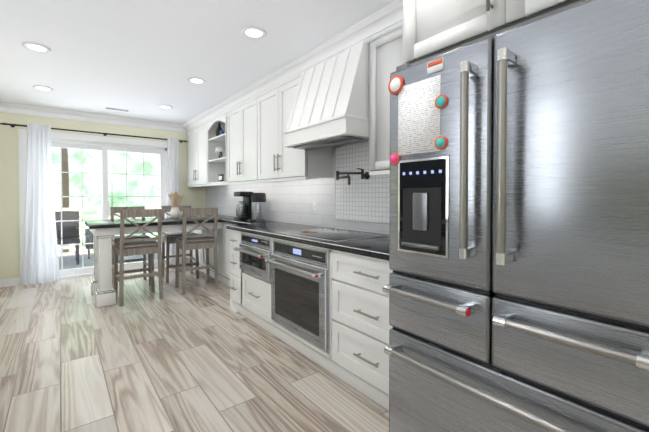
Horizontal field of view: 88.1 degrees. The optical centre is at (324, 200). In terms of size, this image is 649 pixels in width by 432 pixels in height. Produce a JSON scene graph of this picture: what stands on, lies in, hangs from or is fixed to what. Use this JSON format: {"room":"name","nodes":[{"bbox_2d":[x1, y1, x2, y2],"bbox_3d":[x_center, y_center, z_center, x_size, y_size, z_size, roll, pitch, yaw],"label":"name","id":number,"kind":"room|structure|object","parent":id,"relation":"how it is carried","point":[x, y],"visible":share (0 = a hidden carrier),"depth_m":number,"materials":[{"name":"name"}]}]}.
{"room":"kitchen","nodes":[
{"label":"kitchen","id":0,"kind":"room"},
{"bbox_2d":[0,112,205,279],"bbox_3d":[-3.441,-0.087,5.203,3.140,2.440,0.160,-1,1,-38],"label":"wall","id":1,"kind":"structure","parent":0,"point":[194,197],"depth_m":4.54,"materials":[{"name":"beige paint"}]},
{"bbox_2d":[0,278,19,286],"bbox_3d":[-4.368,1.096,4.379,0.580,0.100,0.014,-1,1,-38],"label":"baseboard","id":2,"kind":"structure","parent":1,"relation":"attached to","point":[9,282],"depth_m":4.49,"materials":[{"name":"white wood"}]},
{"bbox_2d":[18,129,166,284],"bbox_3d":[-3.362,0.076,5.154,1.970,2.115,0.018,-1,1,-38],"label":"door frame","id":3,"kind":"structure","parent":1,"relation":"attached to","point":[22,140],"depth_m":4.57,"materials":[{"name":"white"}]},
{"bbox_2d":[0,101,186,132],"bbox_3d":[-3.494,-1.242,4.984,2.806,0.125,0.090,-1,1,-38],"label":"crown molding","id":4,"kind":"structure","parent":1,"relation":"attached to","point":[24,109],"depth_m":4.96,"materials":[{"name":"white wood"}]},
{"bbox_2d":[0,122,187,142],"bbox_3d":[-3.315,-1.016,5.110,2.340,0.044,0.115,-1,1,-38],"label":"curtain rod","id":5,"kind":"object","parent":1,"relation":"attached to","point":[104,134],"visible":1,"depth_m":4.99,"materials":[{"name":"grey metal"}]},
{"bbox_2d":[22,123,59,284],"bbox_3d":[-3.878,0.043,4.573,0.398,2.170,0.076,-1,1,-38],"label":"curtain","id":6,"kind":"object","parent":5,"relation":"hanging from","point":[40,260],"visible":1,"depth_m":4.57,"materials":[{"name":"white fabric"}]},
{"bbox_2d":[165,137,181,266],"bbox_3d":[-2.537,0.026,5.630,0.293,2.170,0.075,-1,1,-38],"label":"curtain","id":7,"kind":"object","parent":5,"relation":"hanging from","point":[173,165],"visible":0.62,"depth_m":5.62,"materials":[{"name":"white fabric"}]},
{"bbox_2d":[51,138,166,278],"bbox_3d":[-3.418,0.117,5.227,1.800,2.030,0.115,-1,1,-38],"label":"door","id":8,"kind":"structure","parent":1,"relation":"in","point":[104,149],"depth_m":5.19,"materials":[{"name":"white"}]},
{"bbox_2d":[0,266,388,431],"bbox_3d":[-0.644,1.218,1.679,3.460,0.060,9.190,-1,1,-38],"label":"floor","id":9,"kind":"structure","parent":0,"point":[199,356],"depth_m":2.34,"materials":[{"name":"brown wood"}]},
{"bbox_2d":[89,228,112,307],"bbox_3d":[-2.652,0.764,3.972,0.156,0.775,0.724,-1,1,-38],"label":"base cabinet","id":10,"kind":"object","parent":9,"relation":"on","point":[103,291],"depth_m":3.70,"materials":[{"name":"white wood"}]},
{"bbox_2d":[168,192,183,217],"bbox_3d":[-2.074,0.055,4.697,0.209,0.369,0.198,-1,1,-38],"label":"vase","id":11,"kind":"object","parent":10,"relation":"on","point":[175,211],"visible":1,"depth_m":4.65,"materials":[{"name":"white ceramic"}]},
{"bbox_2d":[110,206,150,284],"bbox_3d":[-2.650,0.614,4.584,0.444,1.060,0.455,-1,1,-38],"label":"stool","id":12,"kind":"object","parent":9,"relation":"on","point":[113,211],"visible":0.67,"depth_m":4.60,"materials":[{"name":"grey wood"}]},
{"bbox_2d":[114,209,162,305],"bbox_3d":[-2.199,0.623,3.957,0.444,1.060,0.455,-1,1,-40],"label":"stool","id":13,"kind":"object","parent":9,"relation":"on","point":[126,246],"visible":1,"depth_m":3.84,"materials":[{"name":"grey wood"}]},
{"bbox_2d":[161,206,198,282],"bbox_3d":[-2.142,0.608,4.959,0.444,1.060,0.455,-1,1,-34],"label":"stool","id":14,"kind":"object","parent":9,"relation":"on","point":[168,238],"visible":0.62,"depth_m":4.89,"materials":[{"name":"grey wood"}]},
{"bbox_2d":[175,208,218,294],"bbox_3d":[-1.670,0.617,4.381,0.444,1.060,0.455,-1,1,-35],"label":"stool","id":15,"kind":"object","parent":9,"relation":"on","point":[185,242],"visible":1,"depth_m":4.26,"materials":[{"name":"grey wood"}]},
{"bbox_2d":[186,214,221,266],"bbox_3d":[-2.012,0.696,5.619,0.373,0.860,0.967,-1,1,-38],"label":"base cabinet","id":16,"kind":"object","parent":9,"relation":"on","point":[219,216],"depth_m":5.48,"materials":[{"name":"white wood"}]},
{"bbox_2d":[198,218,237,281],"bbox_3d":[-1.470,0.707,4.933,0.373,0.860,1.029,-1,1,-38],"label":"base cabinet","id":17,"kind":"object","parent":9,"relation":"on","point":[202,252],"depth_m":4.77,"materials":[{"name":"white wood"}]},
{"bbox_2d":[222,222,281,312],"bbox_3d":[-0.683,0.727,3.674,0.698,0.860,0.362,-1,1,-38],"label":"base cabinet","id":18,"kind":"object","parent":9,"relation":"on","point":[229,243],"depth_m":3.53,"materials":[{"name":"white wood"}]},
{"bbox_2d":[234,226,313,329],"bbox_3d":[-0.382,0.733,3.292,0.698,0.860,0.650,-1,1,-38],"label":"base cabinet","id":19,"kind":"object","parent":9,"relation":"on","point":[251,243],"depth_m":3.13,"materials":[{"name":"white wood"}]},
{"bbox_2d":[266,230,377,366],"bbox_3d":[0.052,0.741,2.743,0.698,0.860,0.790,-1,1,-38],"label":"oven","id":20,"kind":"object","parent":9,"relation":"on","point":[320,297],"depth_m":2.53,"materials":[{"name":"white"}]},
{"bbox_2d":[322,238,392,410],"bbox_3d":[0.512,0.750,2.159,0.698,0.860,0.737,-1,1,-38],"label":"base cabinet","id":21,"kind":"object","parent":9,"relation":"on","point":[356,326],"depth_m":2.05,"materials":[{"name":"white wood"}]},
{"bbox_2d":[382,0,648,431],"bbox_3d":[0.865,0.305,1.377,0.928,1.775,0.900,-1,1,-38],"label":"fridge","id":22,"kind":"object","parent":9,"relation":"on","point":[516,288],"visible":1,"depth_m":1.04,"materials":[{"name":"silver metal"}]},
{"bbox_2d":[0,0,395,123],"bbox_3d":[-0.644,-1.292,1.640,3.460,0.080,9.190,-1,1,-38],"label":"ceiling","id":23,"kind":"structure","parent":0,"point":[141,59],"depth_m":2.78,"materials":[{"name":"white paint"}]},
{"bbox_2d":[22,42,50,52],"bbox_3d":[-2.373,-1.264,2.766,0.184,0.010,0.184,-1,1,-38],"label":"recessed light","id":24,"kind":"object","parent":23,"relation":"in","point":[36,47],"visible":1,"depth_m":2.75,"materials":[{"name":"white"}]},
{"bbox_2d":[33,86,52,90],"bbox_3d":[-3.203,-1.281,3.818,0.184,0.010,0.184,-1,1,-38],"label":"recessed light","id":25,"kind":"object","parent":23,"relation":"in","point":[43,88],"visible":1,"depth_m":3.81,"materials":[{"name":"white plastic"}]},
{"bbox_2d":[104,107,129,111],"bbox_3d":[-2.936,-1.295,4.755,0.300,0.009,0.100,-1,1,-38],"label":"ceiling vent","id":26,"kind":"object","parent":23,"relation":"in","point":[110,108],"visible":0.98,"depth_m":4.74,"materials":[{"name":"white metal"}]},
{"bbox_2d":[158,105,172,108],"bbox_3d":[-2.190,-1.293,4.617,0.184,0.010,0.184,-1,1,-38],"label":"recessed light","id":27,"kind":"object","parent":23,"relation":"in","point":[165,106],"visible":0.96,"depth_m":4.58,"materials":[{"name":"white"}]},
{"bbox_2d":[187,78,205,83],"bbox_3d":[-1.360,-1.277,3.565,0.184,0.010,0.184,-1,1,-38],"label":"recessed light","id":28,"kind":"object","parent":23,"relation":"in","point":[197,80],"visible":1,"depth_m":3.55,"materials":[{"name":"white plastic"}]},
{"bbox_2d":[241,26,265,38],"bbox_3d":[-0.530,-1.260,2.513,0.184,0.010,0.184,-1,1,-38],"label":"recessed light","id":29,"kind":"object","parent":23,"relation":"in","point":[253,32],"visible":1,"depth_m":2.50,"materials":[{"name":"white plastic"}]},
{"bbox_2d":[222,220,277,225],"bbox_3d":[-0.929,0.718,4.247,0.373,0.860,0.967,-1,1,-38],"label":"countertop","id":30,"kind":"structure","parent":0,"point":[240,223],"depth_m":3.83,"materials":[{"name":"black stone"}]},
{"bbox_2d":[234,191,252,220],"bbox_3d":[-1.039,0.063,4.314,0.195,0.365,0.215,-1,1,-38],"label":"coffee maker","id":31,"kind":"object","parent":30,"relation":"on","point":[243,209],"visible":0.94,"depth_m":4.26,"materials":[{"name":"black plastic"}]},
{"bbox_2d":[247,193,265,221],"bbox_3d":[-0.832,0.073,4.143,0.220,0.350,0.180,-1,1,-38],"label":"pod coffee maker","id":32,"kind":"object","parent":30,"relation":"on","point":[258,207],"visible":1,"depth_m":4.08,"materials":[{"name":"silver metal"}]},
{"bbox_2d":[219,138,388,234],"bbox_3d":[0.652,-0.048,2.681,0.160,2.440,9.190,-1,1,-38],"label":"wall","id":33,"kind":"structure","parent":0,"point":[329,227],"depth_m":3.21,"materials":[{"name":"beige paint"}]},
{"bbox_2d":[187,116,222,186],"bbox_3d":[-1.958,-0.787,5.579,0.327,1.048,1.060,-1,1,-38],"label":"upper cabinet","id":34,"kind":"object","parent":33,"relation":"attached to","point":[204,167],"depth_m":5.22,"materials":[{"name":"white wood"}]},
{"bbox_2d":[214,123,223,181],"bbox_3d":[-1.556,-0.712,4.961,0.140,0.875,0.340,-1,1,-38],"label":"decor","id":35,"kind":"object","parent":34,"relation":"on","point":[219,151],"visible":0.73,"depth_m":4.90,"materials":[{"name":"grey"}]},
{"bbox_2d":[223,101,266,183],"bbox_3d":[-0.902,-0.766,4.241,0.327,1.048,0.990,-1,1,-38],"label":"upper cabinet","id":36,"kind":"object","parent":33,"relation":"attached to","point":[250,141],"depth_m":4.23,"materials":[{"name":"white wood"}]},
{"bbox_2d":[251,77,331,181],"bbox_3d":[-0.361,-0.756,3.556,0.327,1.048,1.014,-1,1,-38],"label":"upper cabinet","id":37,"kind":"object","parent":33,"relation":"attached to","point":[271,161],"depth_m":3.43,"materials":[{"name":"white wood"}]},
{"bbox_2d":[206,139,389,233],"bbox_3d":[-0.579,-0.150,4.093,0.020,0.800,5.123,-1,1,-38],"label":"tile backsplash","id":38,"kind":"structure","parent":33,"relation":"attached to","point":[358,203],"depth_m":3.25,"materials":[{"name":"white tile"}]},
{"bbox_2d":[313,202,316,212],"bbox_3d":[-0.101,0.070,3.484,0.007,0.116,0.072,-1,1,-38],"label":"electrical outlet","id":39,"kind":"object","parent":38,"relation":"attached to","point":[314,207],"visible":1,"depth_m":3.48,"materials":[{"name":"white plastic"}]},
{"bbox_2d":[336,168,369,184],"bbox_3d":[0.224,-0.207,2.831,0.294,0.153,0.248,-1,1,-38],"label":"pot filler","id":40,"kind":"object","parent":38,"relation":"attached to","point":[365,175],"visible":0.98,"depth_m":2.85,"materials":[{"name":"grey metal"}]},
{"bbox_2d":[284,41,368,149],"bbox_3d":[-0.007,-0.799,2.678,0.260,0.699,0.796,-1,1,-38],"label":"range hood","id":41,"kind":"object","parent":33,"relation":"attached to","point":[330,105],"visible":0.88,"depth_m":2.52,"materials":[{"name":"white wood"}]},
{"bbox_2d":[369,28,398,174],"bbox_3d":[0.671,-0.735,2.248,0.327,1.048,0.719,-1,1,-38],"label":"upper cabinet","id":42,"kind":"object","parent":33,"relation":"attached to","point":[384,50],"depth_m":2.35,"materials":[{"name":"white wood"}]},
{"bbox_2d":[399,0,586,65],"bbox_3d":[0.969,-0.935,1.443,0.852,0.623,0.904,-1,1,-38],"label":"upper cabinet","id":43,"kind":"object","parent":33,"relation":"attached to","point":[430,28],"depth_m":1.34,"materials":[{"name":"white wood"}]},
{"bbox_2d":[183,0,402,131],"bbox_3d":[-0.761,-1.217,3.291,0.620,0.122,5.955,-1,1,-38],"label":"crown molding","id":44,"kind":"structure","parent":43,"relation":"attached to","point":[385,20],"depth_m":2.83,"materials":[{"name":"white wood"}]},
{"label":"outside","id":45,"kind":"structure","parent":0,"visible":0},
{"bbox_2d":[55,205,159,269],"bbox_3d":[-4.212,0.670,6.646,8.500,1.120,3.038,-1,1,-38],"label":"deck","id":46,"kind":"object","parent":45,"point":[90,261],"depth_m":7.09,"materials":[{"name":"grey wood"}]},
{"bbox_2d":[55,211,79,264],"bbox_3d":[-4.762,0.674,6.051,0.560,0.948,0.510,-1,1,-38],"label":"patio chair","id":47,"kind":"object","parent":46,"relation":"on","point":[67,230],"depth_m":6.23,"materials":[{"name":"grey"}]},
{"bbox_2d":[85,229,92,258],"bbox_3d":[-4.496,0.841,6.684,0.440,0.593,0.390,-1,1,-38],"label":"outdoor grill","id":48,"kind":"object","parent":46,"relation":"on","point":[88,234],"depth_m":6.47,"materials":[{"name":"grey metal"}]},
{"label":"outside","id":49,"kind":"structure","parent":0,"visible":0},
{"bbox_2d":[51,147,159,252],"bbox_3d":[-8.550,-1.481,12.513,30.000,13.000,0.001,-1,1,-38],"label":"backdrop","id":50,"kind":"structure","parent":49,"point":[121,168],"depth_m":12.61,"materials":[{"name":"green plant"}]}
]}

